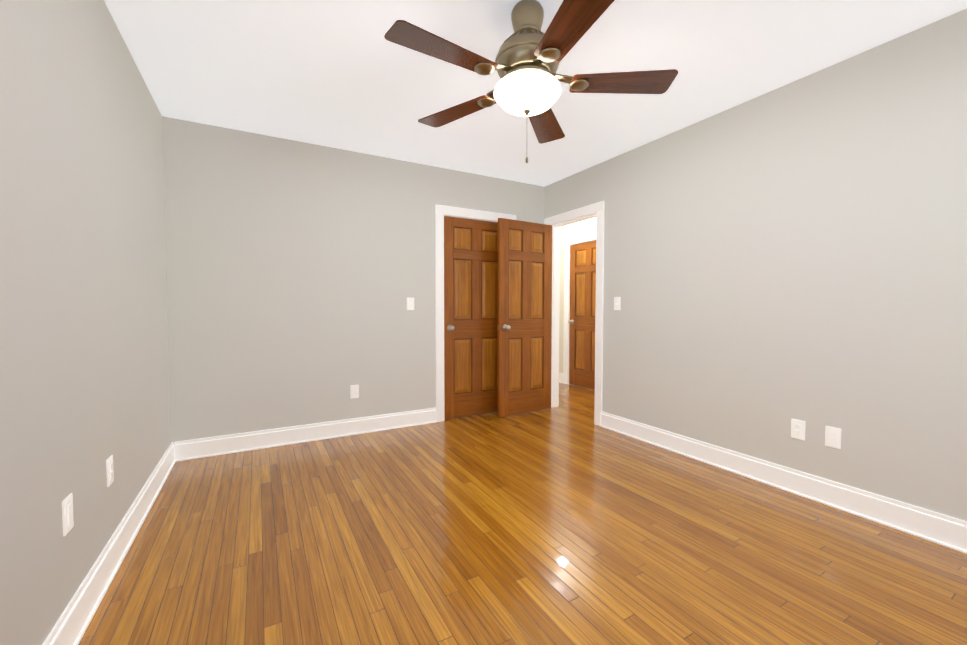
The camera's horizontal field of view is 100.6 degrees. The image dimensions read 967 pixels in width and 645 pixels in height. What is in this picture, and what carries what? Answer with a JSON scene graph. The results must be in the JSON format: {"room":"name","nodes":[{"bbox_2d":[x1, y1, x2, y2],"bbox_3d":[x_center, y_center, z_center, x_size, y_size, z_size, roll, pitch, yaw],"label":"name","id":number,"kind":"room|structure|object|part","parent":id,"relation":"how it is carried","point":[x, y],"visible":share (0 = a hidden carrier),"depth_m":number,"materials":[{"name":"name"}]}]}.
{"room":"empty bedroom","nodes":[
{"label":"empty bedroom","id":0,"kind":"room"},
{"bbox_2d":[0,0,171,644],"bbox_3d":[-1.261,-0.151,0.949,0.120,2.500,4.680,-1,2,-29],"label":"wall","id":1,"kind":"structure","parent":0,"point":[84,371],"depth_m":1.42,"materials":[{"name":"paint"}]},
{"bbox_2d":[62,493,73,535],"bbox_3d":[-1.395,0.645,1.351,0.010,0.115,0.070,-1,2,-29],"label":"outlet","id":2,"kind":"object","parent":1,"relation":"attached to","point":[67,512],"visible":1,"depth_m":1.34,"materials":[{"name":"white plastic"}]},
{"bbox_2d":[106,455,113,486],"bbox_3d":[-1.610,0.640,1.735,0.010,0.115,0.070,-1,2,-29],"label":"outlet","id":3,"kind":"object","parent":1,"relation":"attached to","point":[109,469],"visible":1,"depth_m":1.72,"materials":[{"name":"white plastic"}]},
{"bbox_2d":[42,441,177,644],"bbox_3d":[-1.197,1.024,1.029,0.026,0.145,4.440,-1,2,-29],"label":"baseboard","id":4,"kind":"structure","parent":1,"relation":"attached to","point":[70,627],"depth_m":1.64,"materials":[{"name":"white wood"}]},
{"bbox_2d":[162,116,543,444],"bbox_3d":[-0.832,-0.258,3.801,3.420,2.500,0.120,-1,2,-29],"label":"wall","id":5,"kind":"structure","parent":0,"point":[299,273],"depth_m":3.33,"materials":[{"name":"paint"}]},
{"bbox_2d":[178,408,436,461],"bbox_3d":[-1.364,0.933,3.464,2.060,0.145,0.026,-1,2,-29],"label":"baseboard","id":6,"kind":"structure","parent":5,"relation":"attached to","point":[248,441],"depth_m":3.36,"materials":[{"name":"white wood"}]},
{"bbox_2d":[350,385,358,397],"bbox_3d":[-1.149,0.616,3.582,0.070,0.115,0.010,-1,2,-29],"label":"outlet","id":7,"kind":"object","parent":5,"relation":"attached to","point":[354,391],"visible":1,"depth_m":3.58,"materials":[{"name":"white plastic"}]},
{"bbox_2d":[407,298,413,309],"bbox_3d":[-0.689,-0.178,3.805,0.070,0.115,0.019,-1,2,-29],"label":"light switch","id":8,"kind":"object","parent":5,"relation":"attached to","point":[410,303],"visible":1,"depth_m":3.81,"materials":[{"name":"white plastic"}]},
{"bbox_2d":[444,216,497,419],"bbox_3d":[-0.072,-0.045,4.201,0.772,2.030,0.176,-1,2,-29],"label":"closet door","id":9,"kind":"structure","parent":5,"relation":"in","point":[470,306],"depth_m":4.15,"materials":[{"name":"brown wood"}]},
{"bbox_2d":[444,215,497,221],"bbox_3d":[-0.091,-0.054,4.225,0.800,2.062,0.121,-1,2,-29],"label":"door frame","id":10,"kind":"structure","parent":5,"relation":"attached to","point":[470,218],"depth_m":4.10,"materials":[{"name":"white wood"}]},
{"bbox_2d":[435,205,515,421],"bbox_3d":[-0.057,-0.087,4.164,0.940,2.132,0.018,-1,2,-29],"label":"trim","id":11,"kind":"structure","parent":5,"relation":"attached to","point":[441,211],"depth_m":3.95,"materials":[{"name":"white wood"}]},
{"bbox_2d":[78,383,966,644],"bbox_3d":[0.287,1.073,3.011,4.790,0.100,6.680,-1,2,-29],"label":"floor","id":12,"kind":"structure","parent":0,"point":[567,521],"depth_m":1.85,"materials":[{"name":"brown wood"}]},
{"bbox_2d":[104,0,966,186],"bbox_3d":[0.287,-1.525,2.913,4.790,0.100,6.680,-1,2,-29],"label":"ceiling","id":13,"kind":"structure","parent":0,"point":[343,74],"depth_m":2.26,"materials":[{"name":"paint"}]},
{"bbox_2d":[384,0,677,162],"bbox_3d":[0.179,-1.085,1.822,1.259,0.698,1.286,-1,2,-29],"label":"fan","id":14,"kind":"object","parent":13,"relation":"hanging from","point":[530,56],"visible":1,"depth_m":1.75,"materials":[{"name":"brown wood"}]},
{"label":"blade","id":15,"kind":"part","parent":14,"relation":"part of","materials":[{"name":"brown wood"}]},
{"label":"blade","id":16,"kind":"part","parent":14,"relation":"part of","materials":[{"name":"brown wood"}]},
{"bbox_3d":[0.201,-1.041,1.851,0.308,0.126,0.308,-1,2,-29],"label":"lamp shade","id":17,"kind":"part","parent":14,"relation":"part of","materials":[{"name":"white glass"}]},
{"bbox_3d":[0.346,-1.110,2.253,0.162,0.006,0.460,-7,0,20],"label":"blade","id":18,"kind":"part","parent":14,"relation":"part of","materials":[{"name":"brown wood"}]},
{"bbox_3d":[0.322,-1.080,1.436,0.162,0.006,0.460,7,0,-16],"label":"blade","id":19,"kind":"part","parent":14,"relation":"part of","materials":[{"name":"brown wood"}]},
{"label":"blade","id":20,"kind":"part","parent":14,"relation":"part of","materials":[{"name":"brown wood"}]},
{"bbox_2d":[559,217,595,373],"bbox_3d":[1.629,-0.315,5.341,0.120,2.500,3.840,-1,2,-29],"label":"wall","id":21,"kind":"structure","parent":0,"point":[580,228],"depth_m":5.99,"materials":[{"name":"paint"}]},
{"bbox_2d":[559,373,563,382],"bbox_3d":[0.941,0.821,6.461,0.026,0.145,1.050,-1,2,-29],"label":"baseboard","id":22,"kind":"structure","parent":21,"relation":"attached to","point":[561,376],"depth_m":6.01,"materials":[{"name":"white wood"}]},
{"bbox_2d":[563,233,595,383],"bbox_3d":[1.484,-0.140,5.588,0.138,2.132,0.940,-1,2,-29],"label":"door frame","id":23,"kind":"structure","parent":21,"relation":"attached to","point":[580,239],"depth_m":5.90,"materials":[{"name":"white wood"}]},
{"bbox_2d":[568,241,595,389],"bbox_3d":[1.467,-0.097,5.575,0.176,2.030,0.772,-1,2,-29],"label":"hall door","id":24,"kind":"structure","parent":21,"relation":"in","point":[581,321],"depth_m":5.67,"materials":[{"name":"brown wood"}]},
{"bbox_2d":[544,8,966,520],"bbox_3d":[1.367,-0.246,3.499,0.120,2.500,6.560,-1,2,-29],"label":"wall","id":25,"kind":"structure","parent":0,"point":[777,260],"depth_m":2.36,"materials":[{"name":"paint"}]},
{"bbox_2d":[497,218,551,416],"bbox_3d":[0.455,-0.049,4.287,0.721,2.030,0.176,-1,3,-33],"label":"room door","id":26,"kind":"structure","parent":25,"relation":"in","point":[524,344],"depth_m":4.25,"materials":[{"name":"brown wood"}]},
{"bbox_2d":[544,201,603,425],"bbox_3d":[0.970,-0.089,4.217,0.160,2.132,0.890,-1,2,-29],"label":"door frame","id":27,"kind":"structure","parent":25,"relation":"attached to","point":[598,207],"depth_m":3.98,"materials":[{"name":"white wood"}]},
{"bbox_2d":[614,297,620,309],"bbox_3d":[1.208,-0.172,3.642,0.019,0.115,0.070,-1,2,-29],"label":"light switch","id":28,"kind":"object","parent":25,"relation":"attached to","point":[617,301],"visible":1,"depth_m":3.64,"materials":[{"name":"white plastic"}]},
{"bbox_2d":[600,411,966,553],"bbox_3d":[1.986,0.977,2.291,0.026,0.145,3.530,-1,2,-29],"label":"baseboard","id":29,"kind":"structure","parent":25,"relation":"attached to","point":[938,528],"depth_m":2.36,"materials":[{"name":"white wood"}]},
{"bbox_2d":[791,419,804,440],"bbox_3d":[1.907,0.649,2.436,0.010,0.115,0.070,-1,2,-29],"label":"outlet","id":30,"kind":"object","parent":25,"relation":"attached to","point":[797,429],"visible":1,"depth_m":2.43,"materials":[{"name":"white plastic"}]},
{"bbox_2d":[825,426,840,448],"bbox_3d":[1.990,0.655,2.288,0.010,0.115,0.070,-1,2,-29],"label":"outlet","id":31,"kind":"object","parent":25,"relation":"attached to","point":[833,437],"visible":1,"depth_m":2.28,"materials":[{"name":"white plastic"}]}
]}

